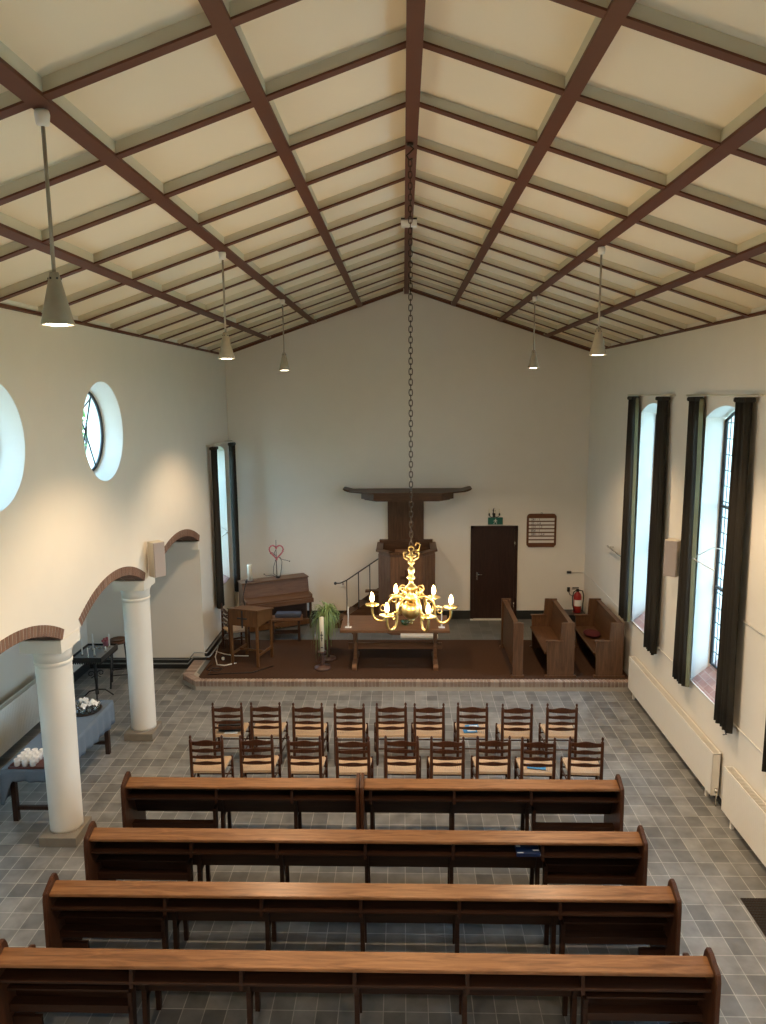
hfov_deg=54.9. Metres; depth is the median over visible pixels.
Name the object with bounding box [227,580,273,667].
desk
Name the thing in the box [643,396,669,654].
curtain
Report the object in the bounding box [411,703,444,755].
chair
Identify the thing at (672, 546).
wall speaker
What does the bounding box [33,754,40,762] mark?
mug
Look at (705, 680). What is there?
window
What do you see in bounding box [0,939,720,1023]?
pew
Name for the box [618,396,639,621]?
curtain
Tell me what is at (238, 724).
shoulder bag
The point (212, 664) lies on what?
cable
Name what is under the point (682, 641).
curtain
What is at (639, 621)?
window
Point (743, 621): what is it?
cable conduit
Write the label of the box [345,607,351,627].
candlestick
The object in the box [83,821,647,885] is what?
pew
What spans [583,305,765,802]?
wall
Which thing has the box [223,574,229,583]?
windowsill
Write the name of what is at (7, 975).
shelf
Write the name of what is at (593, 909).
shelf
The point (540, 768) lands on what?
leaflet
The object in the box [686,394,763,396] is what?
curtain rod
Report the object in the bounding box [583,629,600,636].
cushion
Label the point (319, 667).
candle stand
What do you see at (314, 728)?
chair
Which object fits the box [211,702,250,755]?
chair
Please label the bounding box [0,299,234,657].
wall
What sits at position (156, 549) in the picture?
wall speaker
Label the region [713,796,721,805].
baseboard
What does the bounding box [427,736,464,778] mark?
chair
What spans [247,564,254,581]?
pillar candle
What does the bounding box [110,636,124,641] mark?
wooden plate
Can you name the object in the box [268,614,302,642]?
stool
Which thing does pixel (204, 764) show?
chair
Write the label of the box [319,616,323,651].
candle
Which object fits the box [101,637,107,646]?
flower pot
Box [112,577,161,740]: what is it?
column
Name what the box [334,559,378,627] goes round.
stairs
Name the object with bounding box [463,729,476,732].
booklet
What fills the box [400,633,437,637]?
book
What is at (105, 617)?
wall
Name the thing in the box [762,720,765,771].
curtain
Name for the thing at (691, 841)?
floor
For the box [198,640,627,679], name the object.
carpet
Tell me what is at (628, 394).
curtain rod
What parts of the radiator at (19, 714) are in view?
panel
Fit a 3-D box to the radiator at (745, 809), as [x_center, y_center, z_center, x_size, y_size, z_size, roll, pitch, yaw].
[4.243,3.806,7.331,0.112,0.700,3.819,0,9,2]
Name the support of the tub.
in the pulpit
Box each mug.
[14,757,21,766]
[21,757,28,766]
[29,757,36,766]
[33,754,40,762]
[36,751,42,759]
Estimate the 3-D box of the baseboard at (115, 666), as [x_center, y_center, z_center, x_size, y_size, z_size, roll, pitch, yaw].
[-4.651,2.978,14.525,2.300,0.220,0.016,0,9,2]
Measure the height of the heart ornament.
0.860 m
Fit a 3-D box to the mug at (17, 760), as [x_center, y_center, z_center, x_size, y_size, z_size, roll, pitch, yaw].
[-4.529,3.101,9.127,0.082,0.092,0.073,7,12,39]
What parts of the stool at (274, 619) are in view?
leg, seat, leg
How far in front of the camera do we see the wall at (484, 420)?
16.40 m
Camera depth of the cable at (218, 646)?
14.66 m
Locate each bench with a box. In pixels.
[530,598,575,677]
[574,598,624,677]
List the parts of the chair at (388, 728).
leg, leg, rush seat, leg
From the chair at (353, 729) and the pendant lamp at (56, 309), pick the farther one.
the chair at (353, 729)
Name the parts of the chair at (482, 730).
leg, leg, rush seat, leg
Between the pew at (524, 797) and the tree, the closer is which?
the pew at (524, 797)
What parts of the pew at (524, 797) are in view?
panel, backrest, bay post, rail, panel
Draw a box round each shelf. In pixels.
[0,968,711,992]
[51,897,673,916]
[90,842,641,858]
[126,790,355,800]
[364,791,618,802]
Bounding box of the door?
[470,526,517,619]
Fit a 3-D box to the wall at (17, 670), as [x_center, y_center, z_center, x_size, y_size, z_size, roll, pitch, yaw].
[-6.229,2.560,6.507,0.400,3.600,16.500,0,9,2]
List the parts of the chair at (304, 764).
leg, rush seat, leg, leg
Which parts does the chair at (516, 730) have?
leg, leg, rush seat, leg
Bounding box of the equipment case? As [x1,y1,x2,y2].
[565,609,584,621]
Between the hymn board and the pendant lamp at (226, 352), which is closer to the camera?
the pendant lamp at (226, 352)
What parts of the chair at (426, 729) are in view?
leg, leg, rush seat, leg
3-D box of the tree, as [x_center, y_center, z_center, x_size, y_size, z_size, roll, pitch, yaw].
[-11.697,-2.658,29.307,6.418,7.439,6.306,0,9,2]
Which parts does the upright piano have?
lid, panel, board, panel, leg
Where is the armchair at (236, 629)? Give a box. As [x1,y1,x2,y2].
[221,603,250,653]
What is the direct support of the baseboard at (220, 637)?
attached to the wall at (67, 533)
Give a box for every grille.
[0,679,35,709]
[631,657,719,754]
[726,767,765,812]
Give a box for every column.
[19,627,91,846]
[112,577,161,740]
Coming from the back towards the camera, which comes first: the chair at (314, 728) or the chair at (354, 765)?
the chair at (314, 728)
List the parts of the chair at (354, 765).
leg, rush seat, leg, leg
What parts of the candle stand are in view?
stem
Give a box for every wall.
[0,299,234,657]
[0,618,87,704]
[86,544,180,657]
[225,288,591,609]
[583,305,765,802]
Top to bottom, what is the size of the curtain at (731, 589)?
4.070 m
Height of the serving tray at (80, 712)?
0.020 m
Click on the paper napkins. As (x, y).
(86, 701)
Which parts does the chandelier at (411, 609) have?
bulb, bulb, arm, arm, arm, chain, baluster stem, arm, arm, bulb, arm, bulb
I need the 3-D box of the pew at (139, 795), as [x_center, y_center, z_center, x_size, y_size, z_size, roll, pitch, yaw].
[-1.615,3.479,8.746,2.720,1.000,0.740,0,9,2]
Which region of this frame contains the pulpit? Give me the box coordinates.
[343,486,471,634]
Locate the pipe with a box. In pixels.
[102,630,227,663]
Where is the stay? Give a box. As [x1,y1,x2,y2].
[692,547,725,570]
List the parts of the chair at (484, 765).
leg, leg, rush seat, leg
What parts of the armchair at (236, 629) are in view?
leg, leg, rush seat, leg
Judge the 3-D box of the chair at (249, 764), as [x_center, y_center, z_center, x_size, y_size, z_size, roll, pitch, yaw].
[-1.647,3.329,9.832,0.508,0.955,0.446,-1,9,0]
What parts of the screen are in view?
panel, panel, panel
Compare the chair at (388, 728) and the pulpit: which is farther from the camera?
the pulpit
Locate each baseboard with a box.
[73,663,89,681]
[90,658,204,668]
[205,623,227,659]
[307,610,543,618]
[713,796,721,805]
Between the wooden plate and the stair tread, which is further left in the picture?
the wooden plate
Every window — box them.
[0,383,24,511]
[82,381,122,480]
[632,423,655,632]
[691,411,734,703]
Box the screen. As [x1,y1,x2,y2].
[499,598,523,677]
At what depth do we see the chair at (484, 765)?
9.52 m
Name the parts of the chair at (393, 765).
leg, rush seat, leg, leg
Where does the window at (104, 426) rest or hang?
in the wall at (67, 533)
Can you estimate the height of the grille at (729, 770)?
0.008 m
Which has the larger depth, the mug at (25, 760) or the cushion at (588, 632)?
the cushion at (588, 632)
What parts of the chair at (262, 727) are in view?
leg, rush seat, leg, leg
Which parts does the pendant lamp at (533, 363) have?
lamp shade, rod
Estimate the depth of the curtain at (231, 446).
16.23 m
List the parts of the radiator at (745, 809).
panel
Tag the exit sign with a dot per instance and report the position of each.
(499, 520)
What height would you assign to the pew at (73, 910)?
1.000 m
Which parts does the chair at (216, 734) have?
leg, rush seat, leg, leg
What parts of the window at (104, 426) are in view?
frame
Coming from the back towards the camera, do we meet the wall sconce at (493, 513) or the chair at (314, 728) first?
the wall sconce at (493, 513)
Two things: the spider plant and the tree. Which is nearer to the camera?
the spider plant
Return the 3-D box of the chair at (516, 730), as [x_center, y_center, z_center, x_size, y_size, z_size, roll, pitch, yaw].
[1.915,3.156,10.720,0.508,0.955,0.446,0,9,2]
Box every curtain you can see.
[209,446,224,608]
[228,442,240,591]
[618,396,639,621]
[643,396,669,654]
[672,397,703,686]
[713,397,755,733]
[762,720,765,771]
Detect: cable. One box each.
[206,664,273,674]
[215,646,248,665]
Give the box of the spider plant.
[310,600,340,661]
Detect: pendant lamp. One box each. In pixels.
[34,108,74,325]
[218,252,234,358]
[279,299,289,370]
[528,296,538,367]
[589,246,605,354]
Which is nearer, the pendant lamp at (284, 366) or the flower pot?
the pendant lamp at (284, 366)
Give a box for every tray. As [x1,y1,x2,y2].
[8,757,44,768]
[72,643,117,662]
[75,704,101,716]
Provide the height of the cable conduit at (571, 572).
0.086 m
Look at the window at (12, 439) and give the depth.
7.55 m
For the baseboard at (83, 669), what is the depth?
14.12 m
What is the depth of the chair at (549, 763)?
9.47 m
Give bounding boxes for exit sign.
[488,517,502,524]
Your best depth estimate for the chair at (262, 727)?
10.64 m
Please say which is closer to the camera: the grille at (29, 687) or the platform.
the grille at (29, 687)
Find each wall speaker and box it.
[147,540,165,577]
[663,538,680,576]
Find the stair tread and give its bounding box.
[365,589,378,592]
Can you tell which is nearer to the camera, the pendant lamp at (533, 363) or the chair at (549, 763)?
the chair at (549, 763)
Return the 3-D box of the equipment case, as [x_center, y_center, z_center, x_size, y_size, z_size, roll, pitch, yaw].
[4.287,2.383,16.554,0.480,0.260,0.499,0,9,2]
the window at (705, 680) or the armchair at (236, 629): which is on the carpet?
the armchair at (236, 629)
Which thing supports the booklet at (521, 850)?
on the pew at (110, 854)
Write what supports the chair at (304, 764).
on the floor
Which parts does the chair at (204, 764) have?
leg, rush seat, leg, leg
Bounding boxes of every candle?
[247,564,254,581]
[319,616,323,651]
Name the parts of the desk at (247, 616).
leg, leg, desk lid, leg, leg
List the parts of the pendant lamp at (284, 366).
rod, lamp shade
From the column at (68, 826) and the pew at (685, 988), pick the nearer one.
the pew at (685, 988)
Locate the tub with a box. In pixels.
[378,552,434,634]
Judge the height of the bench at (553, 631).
1.030 m
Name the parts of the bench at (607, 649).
panel, seat, backrest, rail, panel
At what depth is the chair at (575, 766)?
9.47 m
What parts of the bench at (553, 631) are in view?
panel, seat, backrest, panel, rail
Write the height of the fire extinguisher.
0.575 m
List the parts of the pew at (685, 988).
panel, bay panel, rail, bay post, backrest, bay post, rail, bay panel, panel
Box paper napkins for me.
[79,697,100,708]
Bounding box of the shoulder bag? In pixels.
[218,720,243,730]
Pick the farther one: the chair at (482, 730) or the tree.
the tree
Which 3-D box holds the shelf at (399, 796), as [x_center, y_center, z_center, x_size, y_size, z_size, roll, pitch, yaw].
[1.224,3.260,8.435,2.875,0.022,0.190,0,9,2]
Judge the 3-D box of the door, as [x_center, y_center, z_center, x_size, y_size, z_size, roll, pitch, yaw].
[2.523,1.392,16.768,1.060,2.180,0.140,0,9,2]
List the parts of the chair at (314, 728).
leg, rush seat, leg, leg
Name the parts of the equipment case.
lid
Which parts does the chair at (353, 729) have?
leg, rush seat, leg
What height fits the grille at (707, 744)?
0.008 m
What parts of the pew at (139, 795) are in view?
panel, rail, bay post, backrest, panel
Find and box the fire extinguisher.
[572,587,583,612]
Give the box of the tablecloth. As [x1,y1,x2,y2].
[0,700,114,804]
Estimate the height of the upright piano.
1.130 m
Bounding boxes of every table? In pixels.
[10,730,110,820]
[72,643,117,699]
[340,615,449,670]
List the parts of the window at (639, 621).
sill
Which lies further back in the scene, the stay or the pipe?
the pipe
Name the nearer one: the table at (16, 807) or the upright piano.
the table at (16, 807)
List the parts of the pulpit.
panel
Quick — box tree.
[83,411,87,450]
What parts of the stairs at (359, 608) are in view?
handrail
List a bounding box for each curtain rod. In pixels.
[627,394,675,395]
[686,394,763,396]
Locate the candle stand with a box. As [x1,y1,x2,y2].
[314,616,330,670]
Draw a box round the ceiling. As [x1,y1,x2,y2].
[0,0,765,354]
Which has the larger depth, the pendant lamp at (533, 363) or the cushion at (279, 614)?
the cushion at (279, 614)
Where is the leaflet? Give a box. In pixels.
[527,763,545,769]
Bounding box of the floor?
[0,668,765,1023]
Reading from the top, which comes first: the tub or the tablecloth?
the tub
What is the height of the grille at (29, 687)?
0.008 m
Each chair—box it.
[189,735,233,777]
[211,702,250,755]
[239,734,280,777]
[250,702,287,764]
[287,735,327,777]
[292,703,328,756]
[333,703,368,765]
[335,736,373,777]
[374,702,407,765]
[384,735,420,778]
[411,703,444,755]
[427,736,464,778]
[453,702,488,762]
[470,735,510,778]
[495,704,532,756]
[514,736,555,778]
[538,703,577,757]
[560,736,603,779]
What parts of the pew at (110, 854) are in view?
panel, bay panel, rail, bay post, backrest, bay post, rail, bay panel, panel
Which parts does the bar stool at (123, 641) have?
leg, seat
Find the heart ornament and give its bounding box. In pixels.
[264,545,289,577]
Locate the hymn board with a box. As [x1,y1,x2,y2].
[526,512,556,546]
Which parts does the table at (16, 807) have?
leg, leg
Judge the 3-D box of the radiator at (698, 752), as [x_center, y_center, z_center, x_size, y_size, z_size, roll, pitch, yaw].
[4.351,3.177,11.264,0.112,0.700,3.629,0,9,2]
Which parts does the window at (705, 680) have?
sill, frame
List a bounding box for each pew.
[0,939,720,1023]
[42,873,681,955]
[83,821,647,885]
[121,771,360,829]
[360,773,623,831]
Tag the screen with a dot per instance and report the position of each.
(512, 631)
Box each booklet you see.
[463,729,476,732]
[515,845,539,856]
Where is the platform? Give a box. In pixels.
[183,619,630,691]
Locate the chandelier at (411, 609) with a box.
[365,142,457,631]
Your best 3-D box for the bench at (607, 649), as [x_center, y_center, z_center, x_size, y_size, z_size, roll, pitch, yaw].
[4.123,2.374,14.125,0.570,1.030,1.664,0,9,2]
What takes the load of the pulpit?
on the platform
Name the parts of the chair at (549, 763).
leg, leg, rush seat, leg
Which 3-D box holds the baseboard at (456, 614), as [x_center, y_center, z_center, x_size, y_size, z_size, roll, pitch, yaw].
[0.578,2.372,17.019,7.980,0.200,0.018,0,9,2]
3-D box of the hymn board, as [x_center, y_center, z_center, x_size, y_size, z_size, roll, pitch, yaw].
[3.570,0.400,16.608,0.660,0.793,0.045,0,9,2]
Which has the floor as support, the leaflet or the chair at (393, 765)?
the chair at (393, 765)
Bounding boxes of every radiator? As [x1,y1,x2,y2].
[0,678,39,756]
[628,656,721,805]
[721,766,765,866]
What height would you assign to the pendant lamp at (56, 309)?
1.125 m
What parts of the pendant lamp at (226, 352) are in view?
rod, lamp shade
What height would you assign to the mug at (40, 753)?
0.092 m
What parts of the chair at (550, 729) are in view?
leg, leg, rush seat, leg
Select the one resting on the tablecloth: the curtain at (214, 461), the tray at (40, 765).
the tray at (40, 765)
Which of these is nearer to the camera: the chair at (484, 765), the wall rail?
the chair at (484, 765)
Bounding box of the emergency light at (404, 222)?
[401,217,416,227]
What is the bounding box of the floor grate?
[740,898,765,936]
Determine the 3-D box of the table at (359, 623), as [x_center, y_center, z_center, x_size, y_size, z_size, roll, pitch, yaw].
[0.234,2.514,14.194,2.040,0.800,0.940,0,9,2]
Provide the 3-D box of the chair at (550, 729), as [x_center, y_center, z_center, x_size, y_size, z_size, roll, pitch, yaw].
[2.554,3.151,10.711,0.508,0.955,0.446,0,9,3]
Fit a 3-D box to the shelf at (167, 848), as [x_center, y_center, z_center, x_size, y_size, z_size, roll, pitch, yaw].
[-0.196,3.425,7.477,5.530,0.022,0.190,0,9,2]
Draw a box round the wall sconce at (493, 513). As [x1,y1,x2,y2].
[489,509,499,517]
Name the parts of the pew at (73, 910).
panel, bay panel, rail, bay post, backrest, bay post, rail, bay panel, panel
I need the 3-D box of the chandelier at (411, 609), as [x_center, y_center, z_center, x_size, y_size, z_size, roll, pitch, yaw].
[0.251,-1.052,6.673,0.875,4.290,0.818,0,9,2]
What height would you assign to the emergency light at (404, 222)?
0.100 m
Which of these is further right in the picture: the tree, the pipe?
the pipe
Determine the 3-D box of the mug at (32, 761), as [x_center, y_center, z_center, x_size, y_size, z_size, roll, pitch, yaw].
[-4.333,3.100,9.121,0.082,0.092,0.073,7,12,39]
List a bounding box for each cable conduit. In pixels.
[571,572,762,753]
[741,620,765,636]
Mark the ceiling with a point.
(273, 136)
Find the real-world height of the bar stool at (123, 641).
0.872 m
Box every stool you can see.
[108,638,127,688]
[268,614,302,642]
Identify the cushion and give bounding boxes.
[275,611,301,617]
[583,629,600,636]
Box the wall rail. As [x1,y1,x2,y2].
[607,545,620,556]
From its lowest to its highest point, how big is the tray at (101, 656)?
0.080 m
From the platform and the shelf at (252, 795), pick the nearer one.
the shelf at (252, 795)
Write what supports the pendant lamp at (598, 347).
hanging from the ceiling
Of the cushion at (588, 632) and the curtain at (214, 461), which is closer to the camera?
the cushion at (588, 632)
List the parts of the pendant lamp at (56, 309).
rod, lamp shade, bulb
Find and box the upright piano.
[237,573,313,632]
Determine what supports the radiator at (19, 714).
on the floor
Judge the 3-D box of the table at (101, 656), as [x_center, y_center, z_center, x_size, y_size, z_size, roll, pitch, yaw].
[-5.056,2.875,12.958,0.590,0.916,0.775,0,9,2]
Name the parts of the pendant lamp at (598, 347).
lamp shade, rod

